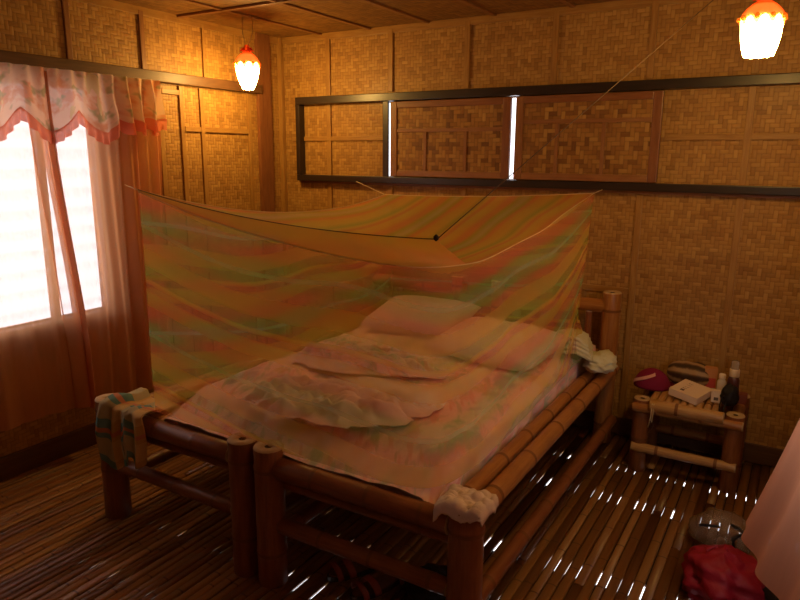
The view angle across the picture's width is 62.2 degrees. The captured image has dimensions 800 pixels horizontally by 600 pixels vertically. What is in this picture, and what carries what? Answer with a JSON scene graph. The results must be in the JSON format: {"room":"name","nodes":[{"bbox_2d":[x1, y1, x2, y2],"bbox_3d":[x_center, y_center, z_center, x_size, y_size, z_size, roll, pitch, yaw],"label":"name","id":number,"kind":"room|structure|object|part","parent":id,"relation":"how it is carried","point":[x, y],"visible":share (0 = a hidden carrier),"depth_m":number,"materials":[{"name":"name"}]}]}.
{"room":"traditional dwelling","nodes":[
{"label":"traditional dwelling","id":0,"kind":"room"},
{"bbox_2d":[0,0,285,456],"bbox_3d":[-2.038,-0.174,3.078,0.064,2.602,4.500,8,14,30],"label":"wall","id":1,"kind":"structure","parent":0,"point":[214,271],"depth_m":4.18,"materials":[{"name":"brown wicker"}]},
{"bbox_2d":[0,396,191,481],"bbox_3d":[-2.079,0.883,3.186,0.030,0.130,4.260,8,14,30],"label":"baseboard","id":2,"kind":"structure","parent":1,"relation":"attached to","point":[26,459],"depth_m":3.50,"materials":[{"name":"brown wood"}]},
{"bbox_2d":[0,50,262,93],"bbox_3d":[-2.060,-1.060,2.758,0.045,0.060,4.260,8,14,30],"label":"trim","id":3,"kind":"structure","parent":1,"relation":"attached to","point":[12,57],"depth_m":3.60,"materials":[{"name":"brown wood"}]},
{"bbox_2d":[254,32,279,351],"bbox_3d":[-0.947,-0.635,4.761,0.025,2.400,0.130,8,14,30],"label":"corner post","id":4,"kind":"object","parent":1,"relation":"attached to","point":[261,41],"depth_m":4.70,"materials":[{"name":"red wood"}]},
{"bbox_3d":[-1.942,-1.042,2.922,0.085,0.020,2.050,8,14,30],"label":"curtain rod","id":5,"kind":"object","parent":1,"relation":"attached to","visible":0},
{"bbox_2d":[0,120,90,431],"bbox_3d":[-1.973,-0.172,2.970,0.073,1.723,1.145,7,14,30],"label":"curtain","id":6,"kind":"object","parent":5,"relation":"hanging from","point":[43,366],"visible":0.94,"depth_m":3.29,"materials":[{"name":"pink fabric"}]},
{"bbox_2d":[0,62,166,144],"bbox_3d":[-1.791,-0.902,3.041,0.116,0.355,1.715,8,14,30],"label":"valance","id":7,"kind":"object","parent":5,"relation":"hanging from","point":[106,105],"visible":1,"depth_m":3.32,"materials":[{"name":"pink fabric"}]},
{"bbox_2d":[44,71,173,408],"bbox_3d":[-1.561,-0.311,3.665,0.192,1.743,0.697,8,14,30],"label":"curtain","id":8,"kind":"object","parent":5,"relation":"hanging from","point":[113,231],"visible":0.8,"depth_m":3.67,"materials":[{"name":"pink fabric"}]},
{"bbox_2d":[114,0,620,37],"bbox_3d":[-0.467,-1.244,1.875,3.720,0.054,4.600,8,14,30],"label":"ceiling","id":9,"kind":"structure","parent":0,"point":[275,18],"depth_m":3.76,"materials":[{"name":"brown wood"}]},
{"bbox_2d":[233,15,260,89],"bbox_3d":[-0.909,-1.467,3.931,0.162,0.423,0.165,8,14,30],"label":"pendant lamp","id":10,"kind":"object","parent":9,"relation":"hanging from","point":[247,64],"visible":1,"depth_m":3.91,"materials":[{"name":"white glass"}]},
{"bbox_3d":[-0.908,-1.360,3.953,0.140,0.204,0.135,8,14,30],"label":"glass globe","id":11,"kind":"part","parent":10,"relation":"part of"},
{"bbox_3d":[-0.908,-1.420,3.941,0.147,0.087,0.148,8,14,30],"label":"beaded crown","id":12,"kind":"part","parent":10,"relation":"part of","materials":[{"name":"orange"}]},
{"bbox_2d":[124,0,712,267],"bbox_3d":[-0.067,-0.577,3.248,2.354,1.857,2.403,-9,15,-37],"label":"net","id":13,"kind":"object","parent":9,"relation":"hanging from","point":[414,231],"visible":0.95,"depth_m":3.15,"materials":[{"name":"multicoloured fabric"}]},
{"bbox_3d":[-0.557,-0.529,3.441,0.006,0.169,1.975,7,14,27],"label":"hem cord","id":14,"kind":"part","parent":13,"relation":"part of","materials":[{"name":"black fabric"}]},
{"bbox_3d":[-0.455,-0.301,2.250,1.310,0.108,0.003,8,14,30],"label":"hem cord","id":15,"kind":"part","parent":13,"relation":"part of","materials":[{"name":"fabric"}]},
{"bbox_3d":[0.003,-0.393,3.124,1.430,0.288,1.970,8,14,30],"label":"panel","id":16,"kind":"part","parent":13,"relation":"part of","materials":[{"name":"multicoloured fabric"}]},
{"bbox_3d":[0.480,-0.632,3.955,1.350,0.060,0.006,8,14,30],"label":"hem cord","id":17,"kind":"part","parent":13,"relation":"part of","materials":[{"name":"fabric"}]},
{"bbox_3d":[0.795,-0.789,2.332,0.635,1.040,1.610,8,14,30],"label":"tie cord","id":18,"kind":"part","parent":13,"relation":"part of","materials":[{"name":"fabric"}]},
{"bbox_2d":[737,0,787,58],"bbox_3d":[1.169,-1.029,2.116,0.146,0.480,0.149,8,14,30],"label":"pendant lamp","id":19,"kind":"object","parent":9,"relation":"hanging from","point":[762,23],"visible":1,"depth_m":2.11,"materials":[{"name":"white glass"}]},
{"bbox_3d":[1.170,-0.873,2.149,0.124,0.162,0.119,8,14,30],"label":"glass globe","id":20,"kind":"part","parent":19,"relation":"part of"},
{"bbox_3d":[1.170,-0.921,2.139,0.131,0.069,0.132,8,14,30],"label":"beaded crown","id":21,"kind":"part","parent":19,"relation":"part of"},
{"bbox_2d":[0,424,774,599],"bbox_3d":[-0.477,1.134,2.391,3.631,0.050,4.500,8,14,30],"label":"floor","id":22,"kind":"structure","parent":0,"point":[58,541],"depth_m":2.85,"materials":[{"name":"brown wood"}]},
{"bbox_2d":[94,265,467,577],"bbox_3d":[-0.427,0.414,3.547,0.915,0.877,2.081,8,14,30],"label":"bed","id":23,"kind":"object","parent":22,"relation":"on","point":[234,454],"visible":0.28,"depth_m":2.79,"materials":[{"name":"brown wood"}]},
{"bbox_3d":[-1.278,0.699,2.962,0.117,0.559,0.119,8,14,30],"label":"foot post","id":24,"kind":"part","parent":23,"relation":"part of","materials":[{"name":"brown wood"}]},
{"bbox_2d":[95,387,177,469],"bbox_3d":[-1.123,0.564,2.855,0.258,0.313,0.246,8,14,30],"label":"towel","id":25,"kind":"object","parent":23,"relation":"hanging from","point":[120,434],"visible":1,"depth_m":2.81,"materials":[{"name":"multicoloured fabric"}]},
{"bbox_3d":[-0.935,0.548,2.717,0.698,0.084,0.085,8,14,30],"label":"foot rail","id":26,"kind":"part","parent":23,"relation":"part of","materials":[{"name":"brown wood"}]},
{"bbox_3d":[-0.920,0.616,2.758,0.698,0.041,0.041,8,14,30],"label":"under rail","id":27,"kind":"part","parent":23,"relation":"part of","materials":[{"name":"brown wood"}]},
{"bbox_3d":[-0.595,0.792,2.559,0.117,0.559,0.119,8,14,30],"label":"foot post","id":28,"kind":"part","parent":23,"relation":"part of","materials":[{"name":"brown wood"}]},
{"bbox_3d":[-0.769,0.336,3.717,0.074,0.073,1.820,8,14,30],"label":"rail","id":29,"kind":"part","parent":23,"relation":"part of","materials":[{"name":"brown wood"}]},
{"bbox_3d":[-0.695,0.326,3.701,0.060,0.059,1.885,8,14,30],"label":"rail","id":30,"kind":"part","parent":23,"relation":"part of","materials":[{"name":"brown wood"}]},
{"bbox_3d":[-0.197,0.199,4.540,0.102,0.877,0.104,8,14,30],"label":"head post","id":31,"kind":"part","parent":23,"relation":"part of","materials":[{"name":"brown wood"}]},
{"bbox_3d":[0.087,-0.108,4.299,0.698,0.081,0.082,8,14,30],"label":"head rail","id":32,"kind":"part","parent":23,"relation":"part of","materials":[{"name":"brown wood"}]},
{"bbox_3d":[0.366,0.275,4.208,0.102,0.877,0.104,8,14,30],"label":"head post","id":33,"kind":"part","parent":23,"relation":"part of","materials":[{"name":"brown wood"}]},
{"bbox_2d":[327,558,374,582],"bbox_3d":[-0.167,1.035,2.597,0.248,0.064,0.094,-6,14,-27],"label":"sandal","id":34,"kind":"object","parent":22,"relation":"on","point":[348,570],"visible":0.62,"depth_m":2.55},
{"bbox_2d":[350,574,404,599],"bbox_3d":[-0.077,1.057,2.498,0.248,0.064,0.094,-9,15,-36],"label":"sandal","id":35,"kind":"object","parent":22,"relation":"on","point":[370,587],"visible":0.72,"depth_m":2.46},
{"bbox_2d":[253,278,621,599],"bbox_3d":[0.369,0.522,3.077,0.921,0.877,2.081,8,14,30],"label":"bed","id":36,"kind":"object","parent":22,"relation":"on","point":[275,472],"visible":0.57,"depth_m":2.42,"materials":[{"name":"brown wood"}]},
{"bbox_3d":[-0.484,0.807,2.493,0.117,0.559,0.119,8,14,30],"label":"foot post","id":37,"kind":"part","parent":36,"relation":"part of","materials":[{"name":"brown wood"}]},
{"bbox_3d":[-0.139,0.655,2.247,0.704,0.083,0.084,8,14,30],"label":"foot rail","id":38,"kind":"part","parent":36,"relation":"part of","materials":[{"name":"brown wood"}]},
{"bbox_3d":[-0.124,0.723,2.288,0.704,0.041,0.041,8,14,30],"label":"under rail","id":39,"kind":"part","parent":36,"relation":"part of","materials":[{"name":"brown wood"}]},
{"bbox_2d":[160,326,595,503],"bbox_3d":[0.040,0.388,3.226,1.316,0.181,1.888,8,14,30],"label":"sheet","id":40,"kind":"object","parent":36,"relation":"on","point":[486,407],"visible":0.45,"depth_m":2.63,"materials":[{"name":"beige fabric"}]},
{"bbox_2d":[242,373,445,428],"bbox_3d":[-0.244,0.373,2.643,0.755,0.093,0.530,8,14,30],"label":"blanket","id":41,"kind":"object","parent":40,"relation":"on","point":[347,402],"visible":1,"depth_m":2.56,"materials":[{"name":"beige fabric"}]},
{"bbox_2d":[289,340,445,378],"bbox_3d":[-0.149,0.269,3.139,0.805,0.087,0.370,8,14,30],"label":"blanket","id":42,"kind":"object","parent":40,"relation":"on","point":[346,357],"visible":1,"depth_m":3.09,"materials":[{"name":"pink fabric"}]},
{"bbox_2d":[360,295,480,338],"bbox_3d":[0.123,0.091,3.853,0.580,0.178,0.433,7,14,26],"label":"pillow","id":43,"kind":"object","parent":40,"relation":"on","point":[413,315],"visible":0.88,"depth_m":3.74,"materials":[{"name":"fabric"}]},
{"bbox_2d":[424,317,571,371],"bbox_3d":[0.487,0.210,3.318,0.600,0.174,0.416,10,16,38],"label":"pillow","id":44,"kind":"object","parent":40,"relation":"on","point":[502,344],"visible":1,"depth_m":3.20,"materials":[{"name":"fabric"}]},
{"bbox_2d":[548,328,592,361],"bbox_3d":[0.885,0.219,3.421,0.221,0.127,0.274,4,13,16],"label":"folded cloth","id":45,"kind":"object","parent":40,"relation":"on","point":[580,344],"visible":0.7,"depth_m":3.31,"materials":[{"name":"fabric"}]},
{"bbox_3d":[0.203,0.899,2.087,0.117,0.559,0.119,8,14,30],"label":"foot post","id":46,"kind":"part","parent":36,"relation":"part of","materials":[{"name":"brown wood"}]},
{"bbox_2d":[433,484,498,526],"bbox_3d":[0.202,0.634,2.041,0.165,0.090,0.135,8,14,30],"label":"cloth","id":47,"kind":"object","parent":36,"relation":"on","point":[472,505],"visible":1,"depth_m":2.00,"materials":[{"name":"beige fabric"}]},
{"bbox_3d":[0.597,0.306,4.072,0.102,0.877,0.104,8,14,30],"label":"head post","id":48,"kind":"part","parent":36,"relation":"part of","materials":[{"name":"brown wood"}]},
{"bbox_3d":[0.646,0.507,2.910,0.060,0.059,1.885,8,14,30],"label":"rail","id":49,"kind":"part","parent":36,"relation":"part of","materials":[{"name":"brown wood"}]},
{"bbox_3d":[0.692,0.533,2.854,0.074,0.073,1.820,8,14,30],"label":"rail","id":50,"kind":"part","parent":36,"relation":"part of","materials":[{"name":"brown wood"}]},
{"bbox_3d":[0.883,-0.001,3.829,0.704,0.081,0.082,8,14,30],"label":"head rail","id":51,"kind":"part","parent":36,"relation":"part of","materials":[{"name":"brown wood"}]},
{"bbox_2d":[583,349,617,373],"bbox_3d":[1.023,0.309,3.382,0.164,0.097,0.240,8,14,30],"label":"cloth","id":52,"kind":"object","parent":36,"relation":"on","point":[604,361],"visible":0.93,"depth_m":3.32,"materials":[{"name":"white fabric"}]},
{"bbox_3d":[1.165,0.383,3.736,0.102,0.877,0.104,8,14,30],"label":"head post","id":53,"kind":"part","parent":36,"relation":"part of","materials":[{"name":"brown wood"}]},
{"bbox_2d":[628,368,749,493],"bbox_3d":[1.480,0.638,3.447,0.559,0.505,0.437,8,14,30],"label":"side table","id":54,"kind":"object","parent":22,"relation":"on","point":[647,408],"depth_m":3.34,"materials":[{"name":"brown wood"}]},
{"bbox_3d":[1.244,0.693,3.443,0.086,0.397,0.087,8,14,30],"label":"leg","id":55,"kind":"part","parent":54,"relation":"part of","materials":[{"name":"brown wood"}]},
{"bbox_3d":[1.325,0.530,3.544,0.061,0.060,0.250,8,14,30],"label":"rail","id":56,"kind":"part","parent":54,"relation":"part of","materials":[{"name":"brown wood"}]},
{"bbox_3d":[1.404,0.637,3.703,0.086,0.397,0.087,8,14,30],"label":"leg","id":57,"kind":"part","parent":54,"relation":"part of","materials":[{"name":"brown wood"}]},
{"bbox_3d":[1.372,0.408,3.543,0.225,0.098,0.209,8,14,30],"label":"cap","id":58,"kind":"part","parent":54,"relation":"part of","materials":[{"name":"red fabric"}]},
{"bbox_3d":[1.408,0.573,3.268,0.510,0.048,0.049,8,14,30],"label":"apron rail","id":59,"kind":"part","parent":54,"relation":"part of","materials":[{"name":"brown wood"}]},
{"bbox_2d":[667,360,708,385],"bbox_3d":[1.537,0.395,3.526,0.224,0.148,0.121,9,15,36],"label":"pouch","id":60,"kind":"object","parent":54,"relation":"on","point":[678,370],"visible":0.77,"depth_m":3.49,"materials":[{"name":"fabric"}]},
{"bbox_2d":[668,379,711,404],"bbox_3d":[1.476,0.466,3.368,0.164,0.066,0.153,-9,16,-38],"label":"box","id":61,"kind":"object","parent":54,"relation":"on","point":[689,391],"visible":0.91,"depth_m":3.34,"materials":[{"name":"white cardboard"}]},
{"bbox_2d":[705,366,717,388],"bbox_3d":[1.619,0.412,3.461,0.060,0.128,0.041,5,13,19],"label":"box","id":62,"kind":"object","parent":54,"relation":"on","point":[712,371],"visible":0.55,"depth_m":3.44,"materials":[{"name":"orange cardboard"}]},
{"bbox_2d":[710,389,720,402],"bbox_3d":[1.576,0.479,3.311,0.042,0.062,0.029,6,14,25],"label":"box","id":63,"kind":"object","parent":54,"relation":"on","point":[715,393],"visible":0.93,"depth_m":3.30,"materials":[{"name":"white cardboard"}]},
{"bbox_2d":[716,373,726,390],"bbox_3d":[1.640,0.433,3.382,0.044,0.121,0.044,8,14,30],"label":"bottle","id":64,"kind":"object","parent":54,"relation":"on","point":[721,382],"visible":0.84,"depth_m":3.36,"materials":[{"name":"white plastic"}]},
{"bbox_2d":[719,383,738,411],"bbox_3d":[1.604,0.506,3.240,0.087,0.183,0.137,8,14,30],"label":"case","id":65,"kind":"object","parent":54,"relation":"on","point":[729,395],"visible":0.98,"depth_m":3.24,"materials":[{"name":"black fabric"}]},
{"bbox_3d":[1.611,0.743,3.226,0.086,0.397,0.087,8,14,30],"label":"leg","id":66,"kind":"part","parent":54,"relation":"part of","materials":[{"name":"brown wood"}]},
{"bbox_2d":[727,367,739,389],"bbox_3d":[1.703,0.398,3.383,0.058,0.190,0.058,8,14,30],"label":"bottle","id":67,"kind":"object","parent":54,"relation":"on","point":[734,373],"visible":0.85,"depth_m":3.36,"materials":[{"name":"beige plastic"}]},
{"bbox_3d":[1.692,0.580,3.326,0.061,0.060,0.250,8,14,30],"label":"rail","id":68,"kind":"part","parent":54,"relation":"part of","materials":[{"name":"brown wood"}]},
{"bbox_3d":[1.772,0.687,3.486,0.086,0.397,0.087,8,14,30],"label":"leg","id":69,"kind":"part","parent":54,"relation":"part of","materials":[{"name":"brown wood"}]},
{"bbox_2d":[738,391,747,404],"bbox_3d":[1.693,0.487,3.306,0.068,0.050,0.052,8,14,30],"label":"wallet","id":70,"kind":"object","parent":54,"relation":"on","point":[743,396],"visible":0.56,"depth_m":3.28,"materials":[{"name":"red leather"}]},
{"bbox_2d":[687,507,750,552],"bbox_3d":[1.362,0.964,2.784,0.279,0.146,0.226,8,14,30],"label":"plastic bag","id":71,"kind":"object","parent":22,"relation":"on","point":[713,526],"visible":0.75,"depth_m":2.74,"materials":[{"name":"brown"}]},
{"bbox_2d":[681,544,765,599],"bbox_3d":[1.194,1.012,2.445,0.294,0.194,0.333,8,14,30],"label":"plastic bag","id":72,"kind":"object","parent":22,"relation":"on","point":[724,571],"visible":0.99,"depth_m":2.40,"materials":[{"name":"red plastic"}]},
{"bbox_3d":[1.190,0.953,2.462,0.107,0.072,0.047,8,14,30],"label":"handle","id":73,"kind":"part","parent":72,"relation":"part of","materials":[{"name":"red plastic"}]},
{"bbox_2d":[762,586,778,599],"bbox_3d":[1.394,1.041,2.303,0.245,0.201,0.292,8,14,30],"label":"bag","id":74,"kind":"object","parent":22,"relation":"on","point":[769,595],"visible":0.11,"depth_m":2.32,"materials":[{"name":"black fabric"}]},
{"bbox_2d":[282,0,799,466],"bbox_3d":[0.698,-0.369,4.050,3.720,2.602,0.070,8,14,30],"label":"wall","id":75,"kind":"structure","parent":0,"point":[714,281],"depth_m":3.64,"materials":[{"name":"brown wicker"}]},
{"bbox_2d":[277,37,291,344],"bbox_3d":[-0.851,-0.666,4.907,0.035,2.400,0.035,8,14,30],"label":"trim","id":76,"kind":"structure","parent":75,"relation":"attached to","point":[280,54],"depth_m":4.84,"materials":[{"name":"brown wood"}]},
{"bbox_2d":[390,97,512,178],"bbox_3d":[0.296,-0.996,4.102,0.823,0.468,0.030,8,14,30],"label":"shutter","id":77,"kind":"object","parent":75,"relation":"attached to","point":[451,138],"visible":1,"depth_m":4.08,"materials":[{"name":"brown wicker"}]},
{"bbox_3d":[0.294,-0.786,4.148,0.727,0.038,0.030,8,14,30],"label":"rail","id":78,"kind":"part","parent":77,"relation":"part of","materials":[{"name":"brown wood"}]},
{"bbox_3d":[0.297,-1.205,4.057,0.727,0.040,0.030,8,14,30],"label":"rail","id":79,"kind":"part","parent":77,"relation":"part of","materials":[{"name":"red wood"}]},
{"bbox_2d":[295,72,799,198],"bbox_3d":[0.754,-0.933,3.841,3.445,0.585,0.060,8,14,30],"label":"window frame","id":80,"kind":"structure","parent":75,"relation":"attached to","point":[782,192],"depth_m":3.76,"materials":[{"name":"brown wood"}]},
{"bbox_3d":[0.755,-1.194,3.784,3.445,0.050,0.060,8,14,30],"label":"rail","id":81,"kind":"part","parent":80,"relation":"part of","materials":[{"name":"brown wood"}]},
{"bbox_3d":[0.752,-0.683,3.895,3.445,0.042,0.060,8,14,30],"label":"rail","id":82,"kind":"part","parent":80,"relation":"part of","materials":[{"name":"brown wood"}]},
{"bbox_2d":[513,91,664,182],"bbox_3d":[1.019,-0.898,3.675,0.805,0.468,0.030,8,14,30],"label":"shutter","id":83,"kind":"object","parent":75,"relation":"attached to","point":[618,138],"visible":1,"depth_m":3.65,"materials":[{"name":"brown wicker"}]},
{"bbox_3d":[1.018,-0.688,3.721,0.709,0.038,0.030,8,14,30],"label":"rail","id":84,"kind":"part","parent":83,"relation":"part of","materials":[{"name":"brown wood"}]},
{"bbox_3d":[1.021,-1.107,3.630,0.709,0.040,0.030,8,14,30],"label":"rail","id":85,"kind":"part","parent":83,"relation":"part of","materials":[{"name":"red wood"}]},
{"bbox_3d":[1.095,0.250,1.229,0.050,2.600,4.500,8,14,30],"label":"wall","id":86,"kind":"structure","parent":0,"visible":0},
{"bbox_3d":[0.907,-0.539,0.949,0.016,0.015,1.520,8,14,30],"label":"curtain rod","id":87,"kind":"object","parent":86,"relation":"attached to","visible":0},
{"bbox_2d":[741,419,799,599],"bbox_3d":[0.795,0.113,1.158,0.259,1.345,1.290,7,14,28],"label":"curtain","id":88,"kind":"object","parent":87,"relation":"hanging from","point":[772,530],"visible":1,"depth_m":1.65,"materials":[{"name":"pink fabric"}]}
]}

